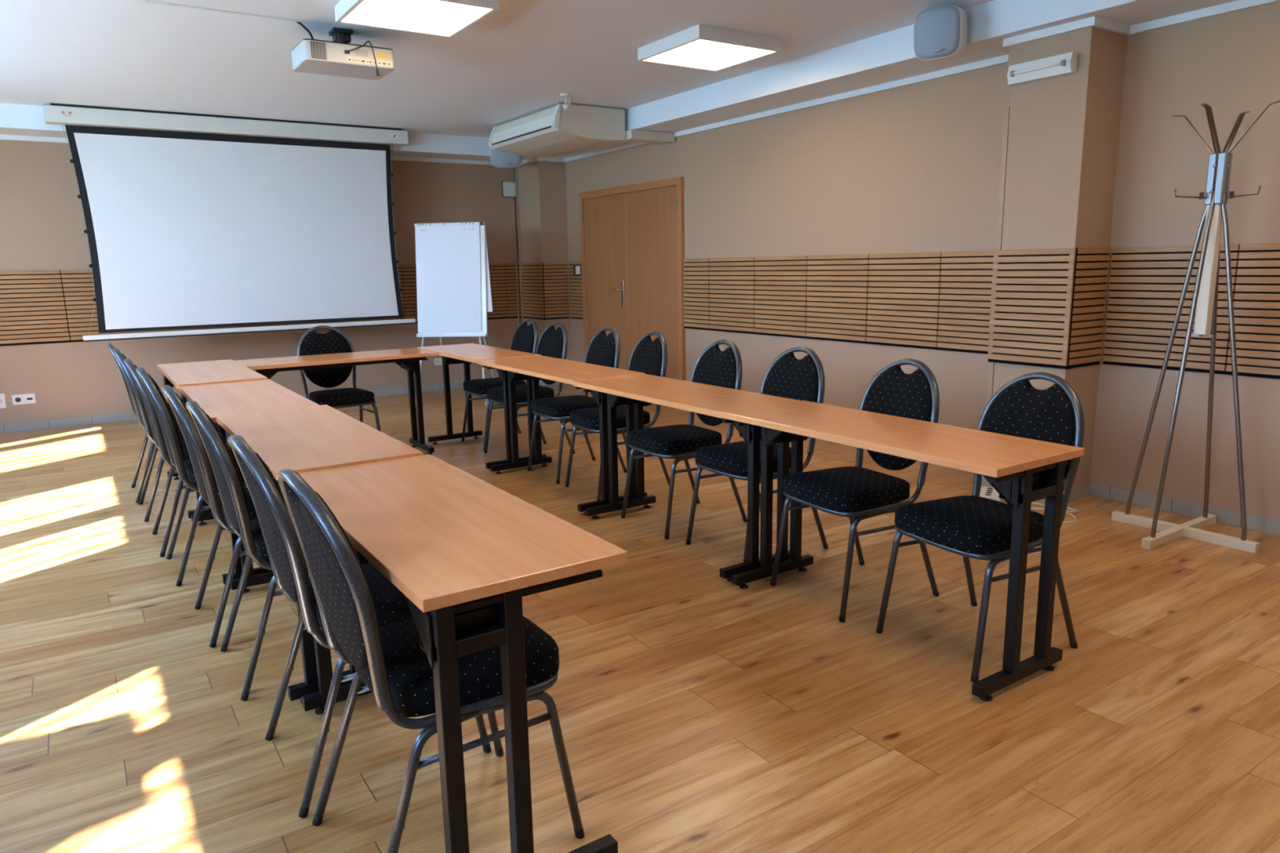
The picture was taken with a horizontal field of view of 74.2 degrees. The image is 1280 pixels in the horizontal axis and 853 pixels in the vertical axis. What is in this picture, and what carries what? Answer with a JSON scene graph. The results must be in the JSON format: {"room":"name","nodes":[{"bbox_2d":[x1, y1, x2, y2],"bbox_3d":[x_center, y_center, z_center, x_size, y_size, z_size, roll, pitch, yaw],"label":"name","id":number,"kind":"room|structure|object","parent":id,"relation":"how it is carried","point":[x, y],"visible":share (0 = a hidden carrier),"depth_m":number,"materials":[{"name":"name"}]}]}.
{"room":"conference room","nodes":[
{"label":"conference room","id":0,"kind":"room"},
{"bbox_2d":[0,139,521,424],"bbox_3d":[-3.920,-1.496,8.185,7.013,2.657,0.200,-8,13,-33],"label":"wall","id":1,"kind":"structure","parent":0,"point":[42,227],"depth_m":7.75,"materials":[{"name":"beige paint"}]},
{"bbox_2d":[0,393,6,408],"bbox_3d":[-5.510,-0.211,7.206,0.170,0.126,0.012,-8,13,-33],"label":"wall outlet","id":2,"kind":"object","parent":1,"relation":"attached to","point":[2,401],"visible":1,"depth_m":7.24,"materials":[{"name":"white plastic"}]},
{"bbox_2d":[11,393,35,404],"bbox_3d":[-5.333,-0.236,7.322,0.165,0.088,0.012,-8,13,-33],"label":"wall outlet","id":3,"kind":"object","parent":1,"relation":"attached to","point":[28,398],"visible":1,"depth_m":7.32,"materials":[{"name":"white plastic"}]},
{"bbox_2d":[14,397,21,402],"bbox_3d":[-5.364,-0.231,7.295,0.042,0.042,0.002,-8,13,-33],"label":"socket","id":4,"kind":"object","parent":3,"relation":"attached to","point":[16,399],"depth_m":7.29,"materials":[{"name":"grey plastic"}]},
{"bbox_2d":[0,270,70,346],"bbox_3d":[-5.267,-1.012,7.223,0.600,0.625,0.020,-8,13,-33],"label":"trim","id":5,"kind":"structure","parent":1,"relation":"attached to","point":[33,310],"depth_m":7.25,"materials":[{"name":"brown wood"}]},
{"bbox_2d":[60,269,147,342],"bbox_3d":[-4.768,-1.084,7.549,0.600,0.625,0.020,-8,13,-33],"label":"trim","id":6,"kind":"structure","parent":1,"relation":"attached to","point":[78,289],"depth_m":7.44,"materials":[{"name":"brown wood"}]},
{"bbox_2d":[147,327,219,332],"bbox_3d":[-4.269,-1.156,7.875,0.600,0.625,0.020,-8,13,-33],"label":"trim","id":7,"kind":"structure","parent":1,"relation":"attached to","point":[208,327],"depth_m":7.91,"materials":[{"name":"brown wood"}]},
{"bbox_2d":[219,324,286,328],"bbox_3d":[-3.771,-1.227,8.200,0.600,0.625,0.020,-8,13,-33],"label":"trim","id":8,"kind":"structure","parent":1,"relation":"attached to","point":[273,324],"depth_m":8.23,"materials":[{"name":"brown wood"}]},
{"bbox_2d":[0,377,568,433],"bbox_3d":[-3.703,-0.169,8.089,6.673,0.078,0.587,-8,13,-33],"label":"baseboard","id":9,"kind":"structure","parent":1,"relation":"attached to","point":[127,416],"depth_m":7.66,"materials":[{"name":"grey plastic"}]},
{"bbox_2d":[286,320,347,324],"bbox_3d":[-3.272,-1.299,8.526,0.600,0.625,0.020,-8,13,-33],"label":"trim","id":10,"kind":"structure","parent":1,"relation":"attached to","point":[337,321],"depth_m":8.56,"materials":[{"name":"brown wood"}]},
{"bbox_2d":[347,264,404,321],"bbox_3d":[-2.773,-1.371,8.852,0.600,0.625,0.020,-8,13,-33],"label":"trim","id":11,"kind":"structure","parent":1,"relation":"attached to","point":[399,268],"depth_m":8.97,"materials":[{"name":"brown wood"}]},
{"bbox_2d":[400,264,417,323],"bbox_3d":[-2.275,-1.442,9.178,0.600,0.625,0.020,-8,13,-33],"label":"trim","id":12,"kind":"structure","parent":1,"relation":"attached to","point":[408,271],"depth_m":9.04,"materials":[{"name":"brown wood"}]},
{"bbox_2d":[434,357,442,365],"bbox_3d":[-2.203,-0.722,9.361,0.150,0.080,0.012,-8,13,-33],"label":"wall outlet","id":13,"kind":"object","parent":1,"relation":"attached to","point":[438,361],"visible":0.51,"depth_m":9.34,"materials":[{"name":"white plastic"}]},
{"bbox_2d":[487,262,507,319],"bbox_3d":[-1.776,-1.514,9.504,0.600,0.625,0.020,-8,13,-33],"label":"trim","id":14,"kind":"structure","parent":1,"relation":"attached to","point":[496,270],"depth_m":9.60,"materials":[{"name":"brown wood"}]},
{"bbox_2d":[502,181,515,197],"bbox_3d":[-1.462,-2.666,9.503,0.174,0.168,0.034,-8,13,-33],"label":"router","id":15,"kind":"object","parent":1,"relation":"attached to","point":[508,188],"visible":1,"depth_m":9.48,"materials":[{"name":"white plastic"}]},
{"bbox_2d":[505,262,521,318],"bbox_3d":[-1.452,-1.560,9.716,0.179,0.625,0.020,-8,13,-33],"label":"trim","id":16,"kind":"structure","parent":1,"relation":"attached to","point":[510,268],"depth_m":9.70,"materials":[{"name":"brown wood"}]},
{"bbox_2d":[511,167,519,325],"bbox_3d":[-1.409,-1.762,9.702,0.026,2.356,0.029,-8,13,-33],"label":"duct","id":17,"kind":"object","parent":1,"relation":"attached to","point":[513,210],"visible":0.58,"depth_m":9.64,"materials":[{"name":"beige paint"}]},
{"bbox_2d":[518,262,545,319],"bbox_3d":[-1.221,-1.526,9.515,0.020,0.625,0.576,-8,13,-33],"label":"trim","id":18,"kind":"structure","parent":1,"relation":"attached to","point":[532,273],"depth_m":9.47,"materials":[{"name":"brown wood"}]},
{"bbox_2d":[0,0,994,137],"bbox_3d":[-0.723,-2.025,3.177,7.013,0.150,11.796,-8,13,-33],"label":"ceiling","id":19,"kind":"structure","parent":0,"point":[517,60],"depth_m":5.29,"materials":[{"name":"white paint"}]},
{"bbox_2d":[133,0,299,22],"bbox_3d":[-2.227,-2.138,4.331,0.915,0.006,0.012,-8,13,-33],"label":"cable trunking","id":20,"kind":"object","parent":19,"relation":"attached to","point":[146,1],"visible":1,"depth_m":4.36,"materials":[{"name":"white plastic"}]},
{"bbox_2d":[43,102,415,342],"bbox_3d":[-3.470,-1.792,7.610,2.903,1.877,0.143,-8,13,-33],"label":"projection screen","id":21,"kind":"object","parent":19,"relation":"hanging from","point":[193,220],"visible":1,"depth_m":7.50,"materials":[{"name":"white fabric"}]},
{"bbox_2d":[291,22,395,79],"bbox_3d":[-1.678,-2.096,4.782,0.503,0.284,0.374,-8,13,-33],"label":"projector","id":22,"kind":"object","parent":19,"relation":"hanging from","point":[338,57],"visible":1,"depth_m":4.71,"materials":[{"name":"grey plastic"}]},
{"bbox_2d":[310,40,327,59],"bbox_3d":[-1.734,-2.032,4.567,0.080,0.085,0.002,-8,13,-33],"label":"vent grille","id":23,"kind":"object","parent":22,"relation":"attached to","point":[318,49],"depth_m":4.57,"materials":[{"name":"grey plastic"}]},
{"bbox_2d":[333,0,498,37],"bbox_3d":[-1.134,-2.111,4.264,0.628,0.073,0.628,-8,13,-33],"label":"ceiling light","id":24,"kind":"object","parent":19,"relation":"attached to","point":[442,18],"visible":1,"depth_m":4.26,"materials":[{"name":"white plastic"}]},
{"bbox_2d":[490,147,522,167],"bbox_3d":[-1.381,-2.824,8.793,0.320,0.269,0.261,-2,11,-2],"label":"wall speaker","id":25,"kind":"object","parent":19,"relation":"attached to","point":[499,158],"visible":0.52,"depth_m":8.69,"materials":[{"name":"white plastic"}]},
{"bbox_2d":[488,101,625,157],"bbox_3d":[-0.781,-2.667,7.669,0.701,0.276,1.310,-8,13,-33],"label":"air conditioner","id":26,"kind":"object","parent":19,"relation":"attached to","point":[550,131],"visible":1,"depth_m":7.29,"materials":[{"name":"beige plastic"}]},
{"bbox_2d":[488,104,561,149],"bbox_3d":[-1.041,-2.642,7.496,0.076,0.202,1.310,-8,13,-33],"label":"outlet","id":27,"kind":"object","parent":26,"relation":"attached to","point":[546,121],"depth_m":7.41,"materials":[{"name":"plastic"}]},
{"bbox_2d":[560,93,572,110],"bbox_3d":[-0.584,-2.559,6.671,0.087,0.121,0.087,1,11,11],"label":"bracket","id":28,"kind":"object","parent":19,"relation":"attached to","point":[566,105],"visible":1,"depth_m":6.65,"materials":[{"name":"white plastic"}]},
{"bbox_2d":[637,24,781,71],"bbox_3d":[0.421,-2.322,5.215,0.628,0.073,0.628,-8,13,-33],"label":"ceiling light","id":29,"kind":"object","parent":19,"relation":"attached to","point":[699,46],"visible":1,"depth_m":5.10,"materials":[{"name":"white plastic"}]},
{"bbox_2d":[644,39,773,70],"bbox_3d":[0.421,-2.297,5.220,0.584,0.015,0.584,-8,13,-33],"label":"diffuser","id":30,"kind":"object","parent":29,"relation":"attached to","point":[698,54],"depth_m":5.16,"materials":[{"name":"white plastic"}]},
{"bbox_2d":[515,160,571,360],"bbox_3d":[-1.091,-1.726,9.592,0.327,2.475,0.576,-8,13,-33],"label":"pillar","id":31,"kind":"structure","parent":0,"point":[541,184],"depth_m":9.28,"materials":[{"name":"beige paint"}]},
{"bbox_2d":[515,166,524,322],"bbox_3d":[-1.361,-1.757,9.670,0.030,2.356,0.012,-8,13,-33],"label":"duct","id":32,"kind":"object","parent":31,"relation":"attached to","point":[516,168],"visible":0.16,"depth_m":9.58,"materials":[{"name":"beige paint"}]},
{"bbox_2d":[0,382,1279,852],"bbox_3d":[-0.672,0.717,3.702,7.013,0.120,11.796,-8,13,-33],"label":"floor","id":33,"kind":"structure","parent":0,"point":[699,711],"depth_m":2.65,"materials":[{"name":"brown wood"}]},
{"bbox_2d":[106,342,176,502],"bbox_3d":[-2.901,-0.065,5.207,0.545,0.936,0.449,-8,13,-33],"label":"banquet chair","id":34,"kind":"object","parent":33,"relation":"on","point":[109,345],"visible":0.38,"depth_m":4.99,"materials":[{"name":"grey metal"}]},
{"bbox_2d":[123,358,190,557],"bbox_3d":[-2.216,0.106,4.249,0.545,0.936,0.449,-8,13,-33],"label":"banquet chair","id":35,"kind":"object","parent":33,"relation":"on","point":[154,423],"visible":0.46,"depth_m":4.03,"materials":[{"name":"grey metal"}]},
{"bbox_2d":[112,348,217,521],"bbox_3d":[-2.626,0.003,4.823,0.545,0.936,0.449,-8,13,-33],"label":"banquet chair","id":36,"kind":"object","parent":33,"relation":"on","point":[141,410],"visible":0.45,"depth_m":4.61,"materials":[{"name":"grey metal"}]},
{"bbox_2d":[136,367,247,586],"bbox_3d":[-1.928,0.174,3.866,0.545,0.936,0.449,-8,13,-33],"label":"banquet chair","id":37,"kind":"object","parent":33,"relation":"on","point":[167,424],"visible":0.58,"depth_m":3.65,"materials":[{"name":"grey metal"}]},
{"bbox_2d":[160,385,257,647],"bbox_3d":[-1.479,0.280,3.268,0.545,0.936,0.449,-8,13,-33],"label":"banquet chair","id":38,"kind":"object","parent":33,"relation":"on","point":[201,463],"visible":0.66,"depth_m":3.05,"materials":[{"name":"black fabric"}]},
{"bbox_2d":[156,359,267,518],"bbox_3d":[-2.579,0.037,5.110,0.460,0.754,1.230,-8,13,-33],"label":"folding table","id":39,"kind":"object","parent":33,"relation":"on","point":[193,373],"visible":0.39,"depth_m":4.93,"materials":[{"name":"brown wood"}]},
{"bbox_2d":[185,400,284,701],"bbox_3d":[-1.185,0.348,2.884,0.545,0.936,0.449,-8,13,-33],"label":"banquet chair","id":40,"kind":"object","parent":33,"relation":"on","point":[227,475],"visible":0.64,"depth_m":2.67,"materials":[{"name":"black fabric"}]},
{"bbox_2d":[178,378,319,584],"bbox_3d":[-1.900,0.218,4.121,0.460,0.746,1.191,-8,13,-33],"label":"folding table","id":41,"kind":"object","parent":33,"relation":"on","point":[256,395],"visible":0.38,"depth_m":3.97,"materials":[{"name":"brown wood"}]},
{"bbox_2d":[215,404,422,703],"bbox_3d":[-1.216,0.390,3.144,0.460,0.752,1.215,-8,13,-33],"label":"folding table","id":42,"kind":"object","parent":33,"relation":"on","point":[321,437],"visible":0.46,"depth_m":2.90,"materials":[{"name":"brown wood"}]},
{"bbox_2d":[235,347,437,454],"bbox_3d":[-2.077,-0.118,5.895,1.252,0.745,0.480,-8,13,-33],"label":"folding table","id":43,"kind":"object","parent":33,"relation":"on","point":[408,359],"visible":0.67,"depth_m":5.86,"materials":[{"name":"brown wood"}]},
{"bbox_2d":[297,325,381,431],"bbox_3d":[-2.163,-0.239,6.046,0.449,0.936,0.545,-9,13,-35],"label":"banquet chair","id":44,"kind":"object","parent":33,"relation":"on","point":[334,341],"visible":0.63,"depth_m":6.09,"materials":[{"name":"black fabric"}]},
{"bbox_2d":[227,435,491,818],"bbox_3d":[-0.771,0.451,2.309,0.545,0.936,0.449,-8,13,-33],"label":"banquet chair","id":45,"kind":"object","parent":33,"relation":"on","point":[287,561],"visible":0.58,"depth_m":2.10,"materials":[{"name":"black fabric"}]},
{"bbox_2d":[276,469,584,852],"bbox_3d":[-0.487,0.516,1.940,0.545,0.936,0.449,-9,13,-35],"label":"banquet chair","id":46,"kind":"object","parent":33,"relation":"on","point":[390,660],"visible":0.88,"depth_m":1.80,"materials":[{"name":"black fabric"}]},
{"bbox_2d":[413,221,494,405],"bbox_3d":[-1.815,-1.135,8.473,0.789,1.762,0.641,0,11,8],"label":"flip chart","id":47,"kind":"object","parent":33,"relation":"on","point":[454,294],"visible":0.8,"depth_m":8.27,"materials":[{"name":"white paper"}]},
{"bbox_2d":[416,333,487,337],"bbox_3d":[-1.848,-0.897,8.301,0.702,0.038,0.051,0,11,8],"label":"tray","id":48,"kind":"object","parent":47,"relation":"on","point":[420,335],"depth_m":8.28,"materials":[{"name":"white metal"}]},
{"bbox_2d":[297,453,627,852],"bbox_3d":[-0.534,0.566,2.181,0.460,0.743,1.167,-8,13,-33],"label":"folding table","id":49,"kind":"object","parent":33,"relation":"on","point":[463,551],"visible":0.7,"depth_m":1.75,"materials":[{"name":"brown wood"}]},
{"bbox_2d":[416,342,546,468],"bbox_3d":[-1.154,-0.171,6.075,0.470,0.748,1.173,-8,13,-33],"label":"folding table","id":50,"kind":"object","parent":33,"relation":"on","point":[465,353],"visible":0.66,"depth_m":5.96,"materials":[{"name":"brown wood"}]},
{"bbox_2d":[461,318,542,450],"bbox_3d":[-1.053,-0.341,6.471,0.545,0.936,0.449,-8,13,-33],"label":"banquet chair","id":51,"kind":"object","parent":33,"relation":"on","point":[525,339],"visible":0.48,"depth_m":6.41,"materials":[{"name":"black fabric"}]},
{"bbox_2d":[484,321,575,453],"bbox_3d":[-0.796,-0.265,6.048,0.545,0.936,0.449,-8,13,-34],"label":"banquet chair","id":52,"kind":"object","parent":33,"relation":"on","point":[553,343],"visible":0.66,"depth_m":6.00,"materials":[{"name":"black fabric"}]},
{"bbox_2d":[477,355,647,514],"bbox_3d":[-0.488,0.008,5.085,0.470,0.745,1.236,-8,13,-33],"label":"folding table","id":53,"kind":"object","parent":33,"relation":"on","point":[535,368],"visible":0.62,"depth_m":4.87,"materials":[{"name":"brown wood"}]},
{"bbox_2d":[527,326,626,484],"bbox_3d":[-0.409,-0.163,5.479,0.545,0.936,0.449,-8,13,-31],"label":"banquet chair","id":54,"kind":"object","parent":33,"relation":"on","point":[603,349],"visible":0.65,"depth_m":5.41,"materials":[{"name":"black fabric"}]},
{"bbox_2d":[564,331,670,500],"bbox_3d":[-0.123,-0.084,5.039,0.545,0.936,0.449,-7,12,-29],"label":"banquet chair","id":55,"kind":"object","parent":33,"relation":"on","point":[648,357],"visible":0.61,"depth_m":4.98,"materials":[{"name":"black fabric"}]},
{"bbox_2d":[621,339,746,539],"bbox_3d":[0.235,0.034,4.389,0.545,0.936,0.449,-8,13,-31],"label":"banquet chair","id":56,"kind":"object","parent":33,"relation":"on","point":[714,366],"visible":0.76,"depth_m":4.32,"materials":[{"name":"black fabric"}]},
{"bbox_2d":[573,373,800,582],"bbox_3d":[0.192,0.190,4.076,0.470,0.741,1.220,-8,13,-33],"label":"folding table","id":57,"kind":"object","parent":33,"relation":"on","point":[637,390],"visible":0.72,"depth_m":3.80,"materials":[{"name":"brown wood"}]},
{"bbox_2d":[685,346,828,562],"bbox_3d":[0.558,0.112,3.949,0.545,0.936,0.450,-8,13,-32],"label":"banquet chair","id":58,"kind":"object","parent":33,"relation":"on","point":[788,376],"visible":0.59,"depth_m":3.91,"materials":[{"name":"black fabric"}]},
{"bbox_2d":[769,359,939,622],"bbox_3d":[0.878,0.213,3.389,0.545,0.936,0.449,-7,12,-28],"label":"banquet chair","id":59,"kind":"object","parent":33,"relation":"on","point":[857,493],"visible":0.87,"depth_m":3.31,"materials":[{"name":"black fabric"}]},
{"bbox_2d":[721,400,1084,702],"bbox_3d":[0.865,0.369,3.071,0.470,0.745,1.222,-8,13,-33],"label":"folding table","id":60,"kind":"object","parent":33,"relation":"on","point":[1023,471],"visible":0.99,"depth_m":2.70,"materials":[{"name":"brown wood"}]},
{"bbox_2d":[875,372,1084,682],"bbox_3d":[1.190,0.298,2.918,0.545,0.936,0.449,-7,12,-27],"label":"banquet chair","id":61,"kind":"object","parent":33,"relation":"on","point":[975,526],"visible":0.73,"depth_m":2.85,"materials":[{"name":"black fabric"}]},
{"bbox_2d":[979,486,1078,524],"bbox_3d":[2.046,0.414,4.487,0.501,0.079,0.373,4,12,26],"label":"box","id":62,"kind":"object","parent":33,"relation":"on","point":[991,493],"visible":0.48,"depth_m":4.53,"materials":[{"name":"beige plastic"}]},
{"bbox_2d":[1111,100,1279,553],"bbox_3d":[2.584,-0.439,3.891,0.488,1.959,0.496,1,11,12],"label":"coat rack","id":63,"kind":"object","parent":33,"relation":"on","point":[1205,297],"visible":1,"depth_m":3.84,"materials":[{"name":"grey metal"}]},
{"bbox_2d":[564,0,1279,519],"bbox_3d":[2.134,-1.054,5.291,0.200,2.657,11.396,-8,13,-33],"label":"wall","id":64,"kind":"structure","parent":0,"point":[915,167],"depth_m":5.14,"materials":[{"name":"beige paint"}]},
{"bbox_2d":[542,262,568,319],"bbox_3d":[-0.930,-1.505,9.376,0.307,0.625,0.020,-8,13,-33],"label":"trim","id":65,"kind":"structure","parent":64,"relation":"attached to","point":[555,273],"depth_m":9.37,"materials":[{"name":"brown wood"}]},
{"bbox_2d":[568,261,582,319],"bbox_3d":[-0.698,-1.499,9.323,0.020,0.625,0.327,-8,13,-33],"label":"trim","id":66,"kind":"structure","parent":64,"relation":"attached to","point":[575,301],"depth_m":9.34,"materials":[{"name":"brown wood"}]},
{"bbox_2d":[573,264,580,275],"bbox_3d":[-0.689,-1.706,9.230,0.016,0.124,0.149,-8,13,-33],"label":"light switch","id":67,"kind":"object","parent":64,"relation":"attached to","point":[576,268],"visible":1,"depth_m":9.22,"materials":[{"name":"white plastic"}]},
{"bbox_2d":[0,0,1237,161],"bbox_3d":[-0.745,-1.859,3.192,6.673,0.182,11.396,-8,13,-33],"label":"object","id":68,"kind":"structure","parent":64,"relation":"attached to","point":[889,56],"depth_m":5.55,"materials":[{"name":"white paint"}]},
{"bbox_2d":[578,176,685,380],"bbox_3d":[-0.127,-1.324,8.434,0.079,2.086,1.814,-8,13,-33],"label":"door","id":69,"kind":"structure","parent":64,"relation":"in","point":[632,244],"depth_m":8.27,"materials":[{"name":"brown wood"}]},
{"bbox_2d":[0,0,1279,165],"bbox_3d":[-0.743,-1.750,3.212,6.673,0.039,11.396,-8,13,-33],"label":"trim","id":70,"kind":"structure","parent":64,"relation":"attached to","point":[1095,21],"depth_m":5.21,"materials":[{"name":"white paint"}]},
{"bbox_2d":[622,128,674,143],"bbox_3d":[0.080,-2.556,7.455,0.461,0.077,0.140,-8,13,-33],"label":"pipe cover","id":71,"kind":"object","parent":64,"relation":"attached to","point":[632,135],"visible":1,"depth_m":7.39,"materials":[{"name":"beige plastic"}]},
{"bbox_2d":[683,257,710,330],"bbox_3d":[0.507,-1.182,7.550,0.020,0.625,0.379,-8,13,-33],"label":"trim","id":72,"kind":"structure","parent":64,"relation":"attached to","point":[696,280],"depth_m":7.54,"materials":[{"name":"brown wood"}]},
{"bbox_2d":[709,257,755,333],"bbox_3d":[0.776,-1.111,7.154,0.020,0.625,0.590,-8,13,-33],"label":"trim","id":73,"kind":"structure","parent":64,"relation":"attached to","point":[731,308],"depth_m":7.13,"materials":[{"name":"brown wood"}]},
{"bbox_2d":[754,255,808,338],"bbox_3d":[1.105,-1.024,6.670,0.020,0.625,0.593,-8,13,-33],"label":"trim","id":74,"kind":"structure","parent":64,"relation":"attached to","point":[780,286],"depth_m":6.65,"materials":[{"name":"brown wood"}]},
{"bbox_2d":[805,253,869,343],"bbox_3d":[1.435,-0.937,6.183,0.020,0.625,0.597,-8,13,-33],"label":"trim","id":75,"kind":"structure","parent":64,"relation":"attached to","point":[837,288],"depth_m":6.16,"materials":[{"name":"brown wood"}]},
{"bbox_2d":[866,252,942,350],"bbox_3d":[1.767,-0.850,5.695,0.020,0.625,0.595,-8,13,-33],"label":"trim","id":76,"kind":"structure","parent":64,"relation":"attached to","point":[904,294],"depth_m":5.67,"materials":[{"name":"brown wood"}]},
{"bbox_2d":[913,4,967,60],"bbox_3d":[1.638,-2.112,4.567,0.250,0.263,0.271,8,14,38],"label":"wall speaker","id":77,"kind":"object","parent":64,"relation":"attached to","point":[940,32],"visible":1,"depth_m":4.47,"materials":[{"name":"white plastic"}]},
{"bbox_2d":[937,250,993,354],"bbox_3d":[2.099,-0.762,5.206,0.020,0.625,0.600,-8,13,-33],"label":"trim","id":78,"kind":"structure","parent":64,"relation":"attached to","point":[966,278],"depth_m":5.29,"materials":[{"name":"brown wood"}]},
{"bbox_2d":[1068,247,1111,368],"bbox_3d":[2.378,-0.630,4.488,0.328,0.625,0.020,-8,13,-33],"label":"trim","id":79,"kind":"structure","parent":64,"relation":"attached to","point":[1092,264],"depth_m":4.48,"materials":[{"name":"brown wood"}]},
{"bbox_2d":[981,475,1279,536],"bbox_3d":[2.090,0.287,5.149,0.347,0.078,10.820,-8,13,-33],"label":"baseboard","id":80,"kind":"structure","parent":64,"relation":"attached to","point":[1224,516],"depth_m":4.41,"materials":[{"name":"grey plastic"}]},
{"bbox_2d":[1102,244,1239,374],"bbox_3d":[2.695,-0.605,4.329,0.020,0.625,0.600,-8,13,-33],"label":"slatted wall panel","id":81,"kind":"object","parent":64,"relation":"attached to","point":[1146,283],"depth_m":4.36,"materials":[{"name":"brown wood"}]},
{"bbox_2d":[1225,243,1279,379],"bbox_3d":[3.027,-0.517,3.839,0.020,0.625,0.597,-8,13,-33],"label":"trim","id":82,"kind":"structure","parent":64,"relation":"attached to","point":[1256,303],"depth_m":3.99,"materials":[{"name":"brown wood"}]},
{"bbox_2d":[986,26,1127,486],"bbox_3d":[2.253,-0.841,4.652,0.346,2.475,0.455,-8,13,-33],"label":"wall pillar","id":83,"kind":"structure","parent":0,"point":[1060,134],"depth_m":4.41,"materials":[{"name":"beige paint"}]},
{"bbox_2d":[987,248,1077,368],"bbox_3d":[2.109,-0.642,4.577,0.020,0.625,0.468,-8,13,-33],"label":"wall panel","id":84,"kind":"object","parent":83,"relation":"attached to","point":[1033,292],"depth_m":4.55,"materials":[{"name":"brown wood"}]},
{"bbox_2d":[1007,52,1077,84],"bbox_3d":[2.061,-1.839,4.352,0.078,0.094,0.344,-8,13,-33],"label":"emergency light","id":85,"kind":"object","parent":83,"relation":"attached to","point":[1065,64],"visible":1,"depth_m":4.32,"materials":[{"name":"white plastic"}]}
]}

